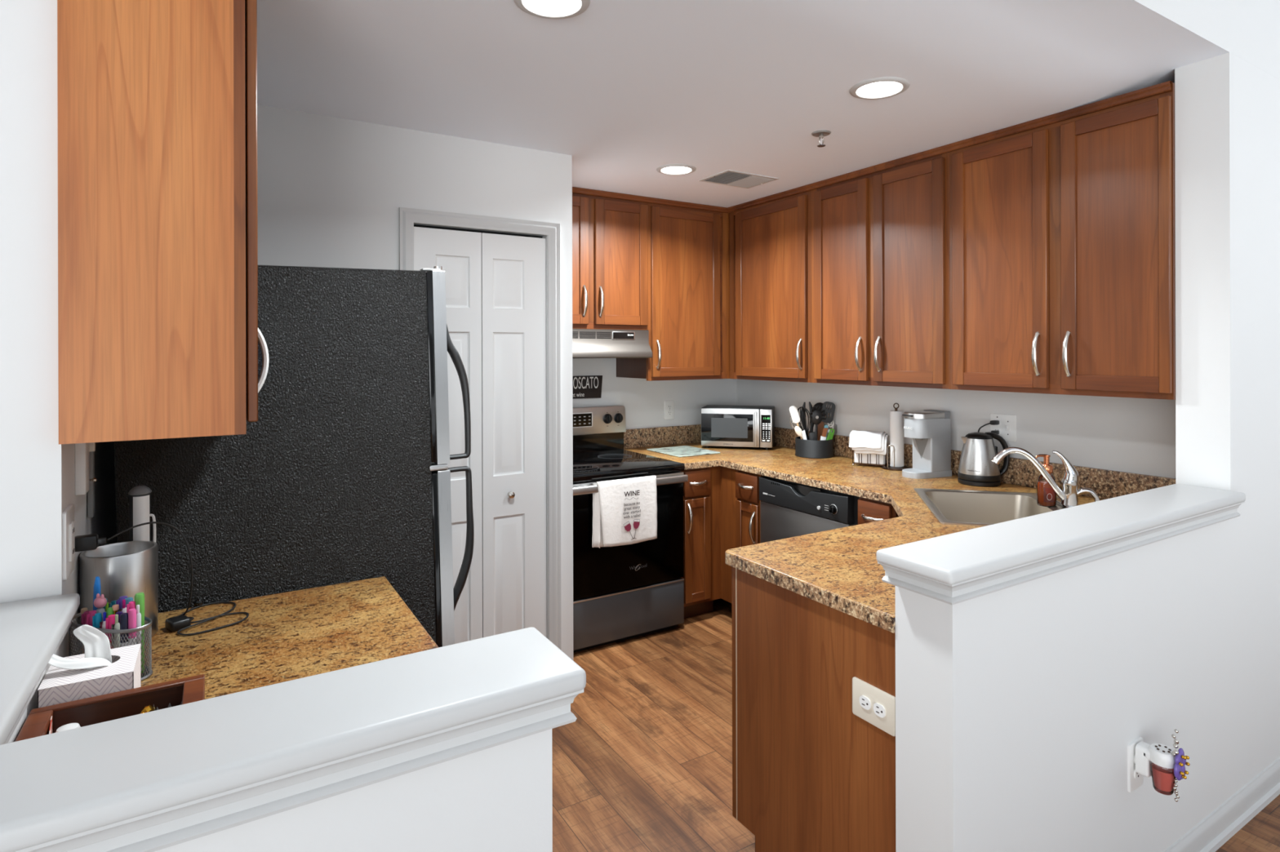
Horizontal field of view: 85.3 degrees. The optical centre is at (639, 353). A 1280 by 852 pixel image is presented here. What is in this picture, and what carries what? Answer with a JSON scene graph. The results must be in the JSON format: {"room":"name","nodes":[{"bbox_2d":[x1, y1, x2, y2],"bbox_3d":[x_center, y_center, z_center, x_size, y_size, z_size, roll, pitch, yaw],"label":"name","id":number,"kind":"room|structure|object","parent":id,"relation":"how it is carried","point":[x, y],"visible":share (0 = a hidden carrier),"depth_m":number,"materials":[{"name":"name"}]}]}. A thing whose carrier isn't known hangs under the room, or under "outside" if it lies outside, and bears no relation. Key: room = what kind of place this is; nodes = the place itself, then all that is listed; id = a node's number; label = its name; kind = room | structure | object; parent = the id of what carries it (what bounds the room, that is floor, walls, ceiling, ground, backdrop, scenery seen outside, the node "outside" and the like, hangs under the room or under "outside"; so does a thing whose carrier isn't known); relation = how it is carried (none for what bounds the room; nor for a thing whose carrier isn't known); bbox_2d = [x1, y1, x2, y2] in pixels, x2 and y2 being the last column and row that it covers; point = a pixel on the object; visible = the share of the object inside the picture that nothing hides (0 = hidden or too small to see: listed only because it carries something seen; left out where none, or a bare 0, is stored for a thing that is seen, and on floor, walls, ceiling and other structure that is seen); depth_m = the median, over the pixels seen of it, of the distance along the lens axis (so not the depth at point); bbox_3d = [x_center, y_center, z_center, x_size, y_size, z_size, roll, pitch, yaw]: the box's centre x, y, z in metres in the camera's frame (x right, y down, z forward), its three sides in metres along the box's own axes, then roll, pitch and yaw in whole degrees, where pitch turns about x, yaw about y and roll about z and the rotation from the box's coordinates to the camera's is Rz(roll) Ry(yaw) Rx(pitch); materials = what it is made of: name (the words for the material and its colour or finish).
{"room":"kitchen","nodes":[
{"label":"kitchen","id":0,"kind":"room"},
{"bbox_2d":[0,0,116,743],"bbox_3d":[-1.556,0.131,1.940,0.140,2.800,3.090,0,0,-31],"label":"wall","id":1,"kind":"structure","parent":0,"point":[37,473],"depth_m":1.28,"materials":[{"name":"white paint"}]},
{"bbox_2d":[0,593,79,745],"bbox_3d":[-0.987,0.481,0.997,0.208,0.062,0.613,0,0,-31],"label":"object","id":2,"kind":"structure","parent":1,"relation":"attached to","point":[32,631],"depth_m":1.08,"materials":[{"name":"grey"}]},
{"bbox_2d":[62,504,75,581],"bbox_3d":[-1.105,0.365,1.347,0.011,0.130,0.090,0,0,-31],"label":"wall outlet","id":3,"kind":"object","parent":1,"relation":"attached to","point":[68,515],"visible":1,"depth_m":1.32,"materials":[{"name":"white plastic"}]},
{"bbox_2d":[68,520,75,561],"bbox_3d":[-1.104,0.365,1.349,0.005,0.072,0.036,0,0,-31],"label":"socket","id":4,"kind":"object","parent":3,"relation":"attached to","point":[71,523],"depth_m":1.34,"materials":[{"name":"white plastic"}]},
{"bbox_2d":[75,442,97,495],"bbox_3d":[-1.164,0.213,1.460,0.029,0.157,0.072,0,0,-31],"label":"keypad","id":5,"kind":"object","parent":1,"relation":"attached to","point":[82,450],"visible":0.8,"depth_m":1.43,"materials":[{"name":"white plastic"}]},
{"bbox_2d":[87,451,94,518],"bbox_3d":[-1.235,0.259,1.562,0.010,0.218,0.024,0,0,-31],"label":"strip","id":6,"kind":"object","parent":1,"relation":"attached to","point":[91,494],"visible":0.53,"depth_m":1.55,"materials":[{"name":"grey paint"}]},
{"bbox_2d":[57,0,257,444],"bbox_3d":[-1.017,-0.388,1.499,0.320,1.110,0.345,0,0,-31],"label":"upper cabinet","id":7,"kind":"object","parent":1,"relation":"attached to","point":[157,233],"visible":1,"depth_m":1.35,"materials":[{"name":"laminate"}]},
{"bbox_2d":[257,328,269,392],"bbox_3d":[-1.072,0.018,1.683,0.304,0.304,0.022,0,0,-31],"label":"handle","id":8,"kind":"object","parent":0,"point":[263,353],"visible":0.1,"depth_m":1.75,"materials":[{"name":"silver metal"}]},
{"bbox_2d":[257,104,573,660],"bbox_3d":[-1.271,0.280,3.205,1.665,2.500,0.948,0,0,-31],"label":"wall","id":9,"kind":"structure","parent":0,"point":[331,191],"depth_m":2.81,"materials":[{"name":"white paint"}]},
{"bbox_2d":[399,207,560,649],"bbox_3d":[-0.696,0.468,3.046,0.710,2.122,0.118,0,0,-31],"label":"door","id":10,"kind":"structure","parent":9,"relation":"in","point":[503,289],"depth_m":3.07,"materials":[{"name":"grey wood"}]},
{"bbox_2d":[572,358,736,429],"bbox_3d":[-0.075,0.277,4.561,2.000,2.500,0.120,0,0,-31],"label":"wall","id":11,"kind":"structure","parent":0,"point":[643,401],"depth_m":4.58,"materials":[{"name":"white paint"}]},
{"bbox_2d":[572,375,602,399],"bbox_3d":[-0.357,0.211,4.311,0.278,0.141,0.013,0,0,-31],"label":"wall sign","id":12,"kind":"object","parent":11,"relation":"attached to","point":[586,386],"visible":0.74,"depth_m":4.32,"materials":[{"name":"black"}]},
{"bbox_2d":[572,193,648,329],"bbox_3d":[-0.366,-0.528,4.055,0.764,0.781,0.441,0,0,-31],"label":"upper cabinet","id":13,"kind":"object","parent":11,"relation":"attached to","point":[610,236],"visible":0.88,"depth_m":3.97,"materials":[{"name":"brown wood"}]},
{"bbox_2d":[572,328,652,358],"bbox_3d":[-0.366,-0.054,4.059,0.760,0.163,0.435,0,0,-31],"label":"range hood","id":14,"kind":"object","parent":13,"relation":"attached to","point":[586,343],"visible":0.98,"depth_m":3.95,"materials":[{"name":"grey metal"}]},
{"bbox_2d":[664,400,674,419],"bbox_3d":[0.197,0.380,4.651,0.078,0.125,0.010,0,0,-31],"label":"wall outlet","id":15,"kind":"object","parent":11,"relation":"attached to","point":[668,405],"visible":1,"depth_m":4.65,"materials":[{"name":"white plastic"}]},
{"bbox_2d":[616,203,729,381],"bbox_3d":[0.229,-0.378,4.418,0.627,1.083,0.441,0,0,-31],"label":"upper cabinet","id":16,"kind":"object","parent":11,"relation":"attached to","point":[688,282],"depth_m":4.26,"materials":[{"name":"brown wood"}]},
{"bbox_2d":[155,519,1231,851],"bbox_3d":[0.573,1.000,1.514,3.047,1.050,0.147,0,0,-31],"label":"wall","id":17,"kind":"structure","parent":0,"point":[1019,708],"depth_m":1.63,"materials":[{"name":"white paint"}]},
{"bbox_2d":[0,627,586,851],"bbox_3d":[-0.497,0.488,0.835,0.875,0.080,0.193,0,0,-31],"label":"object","id":18,"kind":"structure","parent":17,"relation":"attached to","point":[153,781],"depth_m":0.82,"materials":[{"name":"grey"}]},
{"bbox_2d":[876,484,1245,604],"bbox_3d":[1.227,0.484,1.888,1.509,0.080,0.193,0,0,-31],"label":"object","id":19,"kind":"structure","parent":17,"relation":"attached to","point":[954,568],"depth_m":1.69,"materials":[{"name":"grey paint"}]},
{"bbox_2d":[1127,737,1143,792],"bbox_3d":[1.361,1.129,1.903,0.078,0.130,0.010,0,0,-31],"label":"wall outlet","id":20,"kind":"object","parent":17,"relation":"attached to","point":[1135,780],"visible":0.72,"depth_m":1.89,"materials":[{"name":"white plastic"}]},
{"bbox_2d":[1135,728,1190,802],"bbox_3d":[1.393,1.085,1.850,0.062,0.190,0.110,0,0,-31],"label":"air freshener","id":21,"kind":"object","parent":17,"relation":"attached to","point":[1165,764],"visible":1,"depth_m":1.83,"materials":[{"name":"white plastic"}]},
{"bbox_2d":[1149,762,1175,795],"bbox_3d":[1.393,1.127,1.850,0.058,0.076,0.058,0,0,-31],"label":"jar","id":22,"kind":"object","parent":21,"relation":"on","point":[1162,774],"depth_m":1.83,"materials":[{"name":"red glass"}]},
{"bbox_2d":[1164,757,1279,851],"bbox_3d":[2.787,1.475,2.851,5.083,0.088,0.173,0,0,-31],"label":"baseboard","id":23,"kind":"structure","parent":17,"relation":"attached to","point":[1225,821],"depth_m":2.22,"materials":[{"name":"grey"}]},
{"bbox_2d":[257,0,1228,207],"bbox_3d":[-0.062,-0.987,2.855,3.750,0.131,3.090,0,0,-31],"label":"ceiling","id":24,"kind":"structure","parent":0,"point":[626,89],"depth_m":2.28,"materials":[{"name":"white paint"}]},
{"bbox_2d":[513,0,590,18],"bbox_3d":[-0.230,-0.918,1.811,0.200,0.008,0.200,0,0,-31],"label":"recessed light","id":25,"kind":"object","parent":24,"relation":"in","point":[547,9],"visible":1,"depth_m":1.84,"materials":[{"name":"grey glass"}]},
{"bbox_2d":[656,164,696,175],"bbox_3d":[0.182,-0.919,3.481,0.200,0.008,0.200,0,0,-31],"label":"recessed light","id":26,"kind":"object","parent":24,"relation":"in","point":[669,169],"visible":1,"depth_m":3.48,"materials":[{"name":"grey glass"}]},
{"bbox_2d":[698,169,778,188],"bbox_3d":[0.524,-0.919,3.684,0.340,0.008,0.250,0,0,-31],"label":"ceiling vent","id":27,"kind":"object","parent":24,"relation":"in","point":[728,177],"visible":1,"depth_m":3.67,"materials":[{"name":"grey metal"}]},
{"bbox_2d":[811,129,831,146],"bbox_3d":[0.760,-0.897,2.913,0.080,0.055,0.080,0,0,-31],"label":"sprinkler","id":28,"kind":"object","parent":24,"relation":"attached to","point":[820,134],"visible":1,"depth_m":2.91,"materials":[{"name":"grey paint"}]},
{"bbox_2d":[849,76,910,99],"bbox_3d":[0.834,-0.921,2.421,0.200,0.008,0.200,0,0,-31],"label":"recessed light","id":29,"kind":"object","parent":24,"relation":"in","point":[876,88],"visible":1,"depth_m":2.41,"materials":[{"name":"grey glass"}]},
{"bbox_2d":[572,80,1172,213],"bbox_3d":[0.604,-0.907,3.042,1.369,0.030,2.414,0,0,-31],"label":"trim","id":30,"kind":"structure","parent":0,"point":[1163,87],"depth_m":3.17,"materials":[{"name":"brown wood"}]},
{"bbox_2d":[551,598,1279,851],"bbox_3d":[1.000,1.554,2.614,8.600,0.060,5.000,0,0,-31],"label":"floor","id":31,"kind":"structure","parent":0,"point":[644,764],"depth_m":2.66,"materials":[{"name":"brown wood"}]},
{"bbox_2d":[113,265,474,647],"bbox_3d":[-1.044,0.644,2.164,0.857,1.776,0.760,-2,1,-31],"label":"refrigerator","id":32,"kind":"object","parent":31,"relation":"on","point":[342,474],"visible":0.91,"depth_m":1.85,"materials":[{"name":"black metal"}]},
{"bbox_2d":[573,404,688,653],"bbox_3d":[-0.249,0.929,3.916,0.760,1.198,0.747,0,0,-31],"label":"stove","id":33,"kind":"object","parent":31,"relation":"on","point":[621,593],"visible":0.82,"depth_m":3.71,"materials":[{"name":"black"}]},
{"bbox_2d":[591,475,657,548],"bbox_3d":[-0.077,0.821,3.592,0.373,0.341,0.045,0,0,-31],"label":"dish towel","id":34,"kind":"object","parent":33,"relation":"hanging from","point":[624,511],"visible":1,"depth_m":3.58,"materials":[{"name":"white fabric"}]},
{"bbox_2d":[623,521,633,540],"bbox_3d":[-0.056,0.916,3.581,0.068,0.101,0.002,0,0,-31],"label":"print","id":35,"kind":"object","parent":34,"relation":"attached to","point":[628,526],"depth_m":3.59,"materials":[{"name":"red"}]},
{"bbox_2d":[624,490,639,496],"bbox_3d":[-0.042,0.726,3.591,0.093,0.026,0.001,0,0,-31],"label":"print","id":36,"kind":"object","parent":34,"relation":"on","point":[627,493],"depth_m":3.60,"materials":[{"name":"grey"}]},
{"bbox_2d":[632,519,639,538],"bbox_3d":[-0.020,0.911,3.603,0.046,0.103,0.002,0,0,-31],"label":"print","id":37,"kind":"object","parent":34,"relation":"attached to","point":[636,522],"depth_m":3.61,"materials":[{"name":"red"}]},
{"bbox_2d":[573,449,684,483],"bbox_3d":[-0.252,0.629,3.921,0.760,0.041,0.677,0,0,-31],"label":"cooktop","id":38,"kind":"object","parent":33,"relation":"in","point":[589,466],"depth_m":3.79,"materials":[{"name":"black glass"}]},
{"bbox_2d":[680,466,720,618],"bbox_3d":[0.190,1.088,4.223,0.284,0.876,0.721,0,0,-31],"label":"base cabinet","id":39,"kind":"object","parent":31,"relation":"on","point":[702,491],"visible":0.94,"depth_m":3.96,"materials":[{"name":"brown wood"}]},
{"bbox_2d":[720,466,764,613],"bbox_3d":[0.821,1.087,4.046,0.721,0.876,0.350,0,0,-31],"label":"base cabinet","id":40,"kind":"object","parent":31,"relation":"on","point":[740,490],"visible":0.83,"depth_m":3.89,"materials":[{"name":"brown wood"}]},
{"bbox_2d":[759,475,858,543],"bbox_3d":[1.064,1.088,3.597,0.645,0.872,0.658,0,0,-31],"label":"dishwasher","id":41,"kind":"object","parent":31,"relation":"on","point":[788,509],"visible":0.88,"depth_m":3.47,"materials":[{"name":"black metal"}]},
{"bbox_2d":[731,566,895,851],"bbox_3d":[0.806,1.087,2.101,0.850,0.876,0.612,0,0,-31],"label":"base cabinet","id":42,"kind":"object","parent":31,"relation":"on","point":[810,774],"visible":0.51,"depth_m":1.87,"materials":[{"name":"brown wood"}]},
{"bbox_2d":[852,676,895,737],"bbox_3d":[0.562,0.851,1.675,0.010,0.092,0.128,0,0,-31],"label":"wall outlet","id":43,"kind":"object","parent":42,"relation":"attached to","point":[873,705],"visible":1,"depth_m":1.67,"materials":[{"name":"beige plastic"}]},
{"bbox_2d":[859,695,871,710],"bbox_3d":[0.548,0.851,1.692,0.004,0.029,0.033,0,0,-31],"label":"socket","id":44,"kind":"object","parent":43,"relation":"attached to","point":[864,700],"depth_m":1.69,"materials":[{"name":"grey"}]},
{"bbox_2d":[873,702,885,718],"bbox_3d":[0.571,0.851,1.655,0.004,0.029,0.033,0,0,-31],"label":"socket","id":45,"kind":"object","parent":43,"relation":"attached to","point":[879,708],"depth_m":1.65,"materials":[{"name":"grey plastic"}]},
{"bbox_2d":[623,424,1175,633],"bbox_3d":[0.639,0.569,3.283,1.831,0.160,2.800,0,0,-31],"label":"countertop","id":46,"kind":"structure","parent":42,"relation":"on","point":[838,569],"depth_m":2.81,"materials":[{"name":"stone"}]},
{"bbox_2d":[646,445,720,457],"bbox_3d":[0.267,0.608,4.310,0.310,0.008,0.370,0,0,-31],"label":"cutting board","id":47,"kind":"object","parent":46,"relation":"on","point":[682,451],"visible":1,"depth_m":4.29,"materials":[{"name":"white glass"}]},
{"bbox_2d":[701,404,774,449],"bbox_3d":[0.637,0.481,4.518,0.453,0.261,0.285,0,0,14],"label":"microwave","id":48,"kind":"object","parent":46,"relation":"on","point":[740,426],"visible":1,"depth_m":4.41,"materials":[{"name":"silver metal"}]},
{"bbox_2d":[795,435,833,458],"bbox_3d":[1.036,0.558,4.128,0.224,0.105,0.224,0,0,-31],"label":"utensil crock","id":49,"kind":"object","parent":46,"relation":"on","point":[811,449],"visible":0.92,"depth_m":4.03,"materials":[{"name":"black"}]},
{"bbox_2d":[789,405,802,439],"bbox_3d":[0.934,0.455,4.098,0.105,0.289,0.011,0,0,0],"label":"spatula","id":50,"kind":"object","parent":49,"relation":"in","point":[793,411],"visible":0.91,"depth_m":4.09,"materials":[{"name":"white plastic"}]},
{"bbox_2d":[797,406,810,439],"bbox_3d":[0.969,0.458,4.128,0.088,0.282,0.087,0,0,-13],"label":"whisk","id":51,"kind":"object","parent":49,"relation":"in","point":[802,407],"visible":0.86,"depth_m":4.11,"materials":[{"name":"black"}]},
{"bbox_2d":[800,401,813,439],"bbox_3d":[1.012,0.436,4.188,0.096,0.288,0.015,0,0,0],"label":"tongs","id":52,"kind":"object","parent":49,"relation":"in","point":[811,407],"visible":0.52,"depth_m":4.18,"materials":[{"name":"black"}]},
{"bbox_2d":[808,405,826,434],"bbox_3d":[1.038,0.451,4.075,0.098,0.295,0.052,1,0,0],"label":"server","id":53,"kind":"object","parent":49,"relation":"in","point":[816,416],"visible":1,"depth_m":4.08,"materials":[{"name":"black plastic"}]},
{"bbox_2d":[808,405,826,424],"bbox_3d":[1.040,0.363,4.075,0.099,0.118,0.052,0,0,0],"label":"bowl","id":54,"kind":"object","parent":53,"relation":"on","point":[816,416],"depth_m":4.08,"materials":[{"name":"grey plastic"}]},
{"bbox_2d":[813,402,826,432],"bbox_3d":[1.076,0.447,4.158,0.089,0.304,0.054,0,0,-7],"label":"ladle","id":55,"kind":"object","parent":49,"relation":"in","point":[820,404],"visible":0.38,"depth_m":4.15,"materials":[{"name":"black"}]},
{"bbox_2d":[813,402,826,413],"bbox_3d":[1.076,0.344,4.158,0.090,0.099,0.054,5,0,0],"label":"bowl","id":56,"kind":"object","parent":55,"relation":"on","point":[820,404],"depth_m":4.14,"materials":[{"name":"black"}]},
{"bbox_2d":[817,421,823,440],"bbox_3d":[1.080,0.495,4.148,0.040,0.206,0.006,0,0,0],"label":"spatula","id":57,"kind":"object","parent":49,"relation":"in","point":[820,426],"visible":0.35,"depth_m":4.14,"materials":[{"name":"brown paint"}]},
{"bbox_2d":[821,401,835,425],"bbox_3d":[1.110,0.443,4.118,0.099,0.312,0.011,0,0,0],"label":"slotted turner","id":58,"kind":"object","parent":49,"relation":"in","point":[829,420],"visible":0.82,"depth_m":4.12,"materials":[{"name":"black plastic"}]},
{"bbox_2d":[852,448,887,466],"bbox_3d":[1.243,0.562,3.751,0.176,0.095,0.080,0,0,31],"label":"napkin holder","id":59,"kind":"object","parent":46,"relation":"on","point":[853,464],"visible":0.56,"depth_m":3.72,"materials":[{"name":"brown metal"}]},
{"bbox_2d":[853,451,884,464],"bbox_3d":[1.229,0.517,3.729,0.154,0.152,0.011,0,0,31],"label":"napkin","id":60,"kind":"object","parent":59,"relation":"in","point":[873,458],"visible":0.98,"depth_m":3.72,"materials":[{"name":"white paper"}]},
{"bbox_2d":[853,435,889,455],"bbox_3d":[1.259,0.487,3.757,0.167,0.105,0.136,0,0,31],"label":"napkin","id":61,"kind":"object","parent":59,"relation":"on","point":[886,438],"visible":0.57,"depth_m":3.69,"materials":[{"name":"white paper"}]},
{"bbox_2d":[851,433,887,451],"bbox_3d":[1.248,0.474,3.761,0.167,0.095,0.151,0,0,31],"label":"napkin","id":62,"kind":"object","parent":61,"relation":"on","point":[882,448],"visible":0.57,"depth_m":3.68,"materials":[{"name":"white paper"}]},
{"bbox_2d":[848,430,885,448],"bbox_3d":[1.236,0.463,3.765,0.167,0.087,0.167,0,0,31],"label":"napkin","id":63,"kind":"object","parent":62,"relation":"on","point":[866,438],"visible":0.96,"depth_m":3.71,"materials":[{"name":"white paper"}]},
{"bbox_2d":[880,403,911,471],"bbox_3d":[1.354,0.436,3.670,0.152,0.346,0.152,0,0,-31],"label":"paper towel holder","id":64,"kind":"object","parent":46,"relation":"on","point":[887,467],"visible":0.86,"depth_m":3.65,"materials":[{"name":"brown metal"}]},
{"bbox_2d":[889,410,903,466],"bbox_3d":[1.355,0.451,3.669,0.065,0.292,0.066,0,0,-31],"label":"paper towel roll","id":65,"kind":"object","parent":64,"relation":"on","point":[896,430],"visible":0.97,"depth_m":3.64,"materials":[{"name":"white paper"}]},
{"bbox_2d":[902,409,951,479],"bbox_3d":[1.410,0.448,3.449,0.235,0.322,0.134,0,0,-23],"label":"coffee maker","id":66,"kind":"object","parent":46,"relation":"on","point":[930,430],"visible":1,"depth_m":3.40,"materials":[{"name":"grey plastic"}]},
{"bbox_2d":[957,432,1009,487],"bbox_3d":[1.591,0.489,3.236,0.180,0.240,0.201,0,0,-44],"label":"electric kettle","id":67,"kind":"object","parent":46,"relation":"on","point":[976,468],"visible":0.97,"depth_m":3.19,"materials":[{"name":"silver metal"}]},
{"bbox_2d":[913,488,1063,526],"bbox_3d":[1.424,0.701,2.730,0.565,0.196,0.655,0,0,14],"label":"sink","id":68,"kind":"object","parent":46,"relation":"in","point":[948,507],"visible":0.24,"depth_m":3.00,"materials":[{"name":"silver metal"}]},
{"bbox_2d":[1035,454,1056,506],"bbox_3d":[1.607,0.502,2.755,0.089,0.204,0.059,0,0,-11],"label":"soap dispenser","id":69,"kind":"object","parent":68,"relation":"on","point":[1046,495],"visible":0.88,"depth_m":2.74,"materials":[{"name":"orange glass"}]},
{"bbox_2d":[1036,473,1056,506],"bbox_3d":[1.614,0.537,2.756,0.074,0.134,0.059,0,0,-11],"label":"bottle","id":70,"kind":"object","parent":69,"relation":"on","point":[1046,495],"depth_m":2.73,"materials":[{"name":"brown glass"}]},
{"bbox_2d":[991,447,1100,508],"bbox_3d":[1.595,0.488,2.706,0.352,0.230,0.228,0,0,-8],"label":"faucet","id":71,"kind":"object","parent":46,"relation":"on","point":[1068,495],"visible":0.91,"depth_m":2.71,"materials":[{"name":"silver metal"}]},
{"bbox_2d":[857,497,898,524],"bbox_3d":[1.088,1.086,3.104,0.196,0.876,0.200,0,0,-31],"label":"base cabinet","id":72,"kind":"object","parent":31,"relation":"on","point":[868,510],"visible":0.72,"depth_m":3.07,"materials":[{"name":"brown wood"}]},
{"bbox_3d":[-0.718,1.091,1.355,0.666,0.876,0.920,0,0,-31],"label":"base cabinet","id":73,"kind":"object","parent":31,"relation":"on","visible":0},
{"bbox_2d":[77,576,439,699],"bbox_3d":[-0.735,0.634,1.351,0.644,0.038,0.936,0,0,-31],"label":"countertop","id":74,"kind":"structure","parent":73,"relation":"on","point":[290,636],"depth_m":1.50,"materials":[{"name":"stone"}]},
{"bbox_2d":[37,624,141,708],"bbox_3d":[-0.927,0.534,1.145,0.160,0.164,0.127,0,0,-31],"label":"tissue box","id":75,"kind":"object","parent":74,"relation":"on","point":[101,670],"visible":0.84,"depth_m":1.13,"materials":[{"name":"white cardboard"}]},
{"bbox_2d":[14,674,204,742],"bbox_3d":[-0.752,0.579,0.986,0.225,0.071,0.315,0,0,-31],"label":"wooden tray","id":76,"kind":"object","parent":74,"relation":"on","point":[128,703],"depth_m":1.10,"materials":[{"name":"brown wood"}]},
{"bbox_2d":[68,610,152,680],"bbox_3d":[-1.022,0.564,1.339,0.189,0.102,0.077,0,0,19],"label":"pen holder","id":77,"kind":"object","parent":74,"relation":"on","point":[148,672],"visible":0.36,"depth_m":1.32,"materials":[{"name":"grey metal"}]},
{"bbox_2d":[80,610,90,651],"bbox_3d":[-1.065,0.553,1.336,0.014,0.116,0.017,0,0,19],"label":"pen","id":78,"kind":"object","parent":77,"relation":"in","point":[83,617],"visible":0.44,"depth_m":1.33,"materials":[{"name":"pink paint"}]},
{"bbox_2d":[86,610,96,626],"bbox_3d":[-1.042,0.550,1.321,0.014,0.122,0.017,0,0,19],"label":"pen","id":79,"kind":"object","parent":77,"relation":"in","point":[89,616],"visible":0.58,"depth_m":1.31,"materials":[{"name":"red paint"}]},
{"bbox_2d":[93,576,101,610],"bbox_3d":[-1.059,0.523,1.352,0.022,0.177,0.004,0,0,19],"label":"pen","id":80,"kind":"object","parent":77,"relation":"in","point":[97,588],"visible":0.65,"depth_m":1.35,"materials":[{"name":"blue paint"}]},
{"bbox_2d":[92,613,102,628],"bbox_3d":[-1.027,0.551,1.314,0.012,0.120,0.015,0,0,19],"label":"pen","id":81,"kind":"object","parent":77,"relation":"in","point":[97,618],"visible":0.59,"depth_m":1.31,"materials":[{"name":"blue paint"}]},
{"bbox_2d":[93,593,106,621],"bbox_3d":[-1.043,0.538,1.342,0.025,0.146,0.018,0,0,19],"label":"pen","id":82,"kind":"object","parent":77,"relation":"in","point":[100,602],"visible":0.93,"depth_m":1.34,"materials":[{"name":"pink plastic"}]},
{"bbox_2d":[105,614,115,648],"bbox_3d":[-0.992,0.551,1.302,0.013,0.120,0.016,0,0,20],"label":"pen","id":83,"kind":"object","parent":77,"relation":"in","point":[110,620],"visible":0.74,"depth_m":1.30,"materials":[{"name":"red paint"}]},
{"bbox_2d":[111,614,119,648],"bbox_3d":[-0.980,0.550,1.298,0.010,0.122,0.013,0,0,19],"label":"pen","id":84,"kind":"object","parent":77,"relation":"in","point":[116,626],"visible":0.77,"depth_m":1.30,"materials":[{"name":"grey paint"}]},
{"bbox_2d":[120,613,128,647],"bbox_3d":[-0.962,0.549,1.296,0.013,0.124,0.013,0,0,19],"label":"marker","id":85,"kind":"object","parent":77,"relation":"in","point":[124,616],"visible":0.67,"depth_m":1.29,"materials":[{"name":"black plastic"}]},
{"bbox_2d":[128,608,136,645],"bbox_3d":[-0.952,0.546,1.302,0.013,0.130,0.012,0,0,19],"label":"marker","id":86,"kind":"object","parent":77,"relation":"in","point":[132,612],"visible":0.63,"depth_m":1.30,"materials":[{"name":"pink plastic"}]},
{"bbox_2d":[136,604,141,671],"bbox_3d":[-0.948,0.543,1.310,0.010,0.136,0.013,0,0,19],"label":"pen","id":87,"kind":"object","parent":77,"relation":"in","point":[138,614],"visible":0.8,"depth_m":1.31,"materials":[{"name":"white paint"}]},
{"bbox_2d":[134,592,144,674],"bbox_3d":[-0.956,0.535,1.327,0.016,0.152,0.016,0,0,19],"label":"marker","id":88,"kind":"object","parent":77,"relation":"in","point":[140,597],"visible":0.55,"depth_m":1.32,"materials":[{"name":"green paint"}]},
{"bbox_2d":[79,540,158,646],"bbox_3d":[-1.124,0.519,1.500,0.136,0.193,0.136,0,0,-31],"label":"steel canister","id":89,"kind":"object","parent":74,"relation":"on","point":[128,568],"visible":0.59,"depth_m":1.46,"materials":[{"name":"grey metal"}]},
{"bbox_2d":[128,485,155,542],"bbox_3d":[-1.147,0.460,1.595,0.046,0.312,0.046,0,0,30],"label":"paper towel holder","id":90,"kind":"object","parent":74,"relation":"on","point":[140,496],"visible":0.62,"depth_m":1.58,"materials":[{"name":"grey paper"}]},
{"bbox_2d":[75,521,248,635],"bbox_3d":[-1.011,0.487,1.527,0.175,0.258,0.357,0,0,10],"label":"power cable","id":91,"kind":"object","parent":74,"relation":"on","point":[86,542],"visible":0.96,"depth_m":1.52,"materials":[{"name":"black plastic"}]},
{"bbox_2d":[164,614,191,631],"bbox_3d":[-1.034,0.605,1.555,0.044,0.022,0.040,0,0,39],"label":"power adapter","id":92,"kind":"object","parent":74,"relation":"on","point":[178,623],"visible":1,"depth_m":1.54,"materials":[{"name":"black plastic"}]},
{"bbox_2d":[736,378,1175,478],"bbox_3d":[1.471,0.273,3.794,0.120,2.500,2.800,0,0,-31],"label":"wall","id":93,"kind":"structure","parent":0,"point":[1131,435],"depth_m":3.17,"materials":[{"name":"white paint"}]},
{"bbox_2d":[729,190,812,382],"bbox_3d":[0.896,-0.380,4.194,0.441,1.083,0.710,0,0,-31],"label":"upper cabinet","id":94,"kind":"object","parent":93,"relation":"attached to","point":[771,297],"visible":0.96,"depth_m":4.06,"materials":[{"name":"brown wood"}]},
{"bbox_2d":[811,152,950,389],"bbox_3d":[1.300,-0.381,3.533,0.441,1.083,0.838,0,0,-31],"label":"upper cabinet","id":95,"kind":"object","parent":93,"relation":"attached to","point":[881,255],"visible":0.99,"depth_m":3.38,"materials":[{"name":"brown wood"}]},
{"bbox_2d":[623,424,1175,499],"bbox_3d":[1.012,0.549,3.515,0.952,0.122,2.793,0,0,-31],"label":"backsplash","id":96,"kind":"structure","parent":93,"relation":"attached to","point":[1107,484],"depth_m":3.22,"materials":[{"name":"stone"}]},
{"bbox_2d":[990,413,1016,441],"bbox_3d":[1.708,0.350,3.275,0.017,0.124,0.124,0,0,-31],"label":"wall outlet","id":97,"kind":"object","parent":93,"relation":"attached to","point":[1006,427],"visible":0.8,"depth_m":3.26,"materials":[{"name":"white plastic"}]},
{"bbox_2d":[949,82,1175,399],"bbox_3d":[1.739,-0.382,2.815,0.441,1.083,0.845,0,0,-31],"label":"upper cabinet","id":98,"kind":"object","parent":93,"relation":"attached to","point":[1062,234],"visible":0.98,"depth_m":2.63,"materials":[{"name":"brown wood"}]},
{"bbox_2d":[1133,0,1279,79],"bbox_3d":[1.387,-1.125,1.970,8.600,0.304,0.070,0,0,-31],"label":"ceiling","id":99,"kind":"structure","parent":0,"point":[1249,30],"depth_m":2.28,"materials":[{"name":"white paint"}]},
{"bbox_2d":[1174,52,1279,795],"bbox_3d":[3.455,0.270,3.278,3.713,2.496,0.150,0,0,-31],"label":"wall pillar","id":100,"kind":"structure","parent":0,"point":[1227,108],"depth_m":2.33,"materials":[{"name":"white paint"}]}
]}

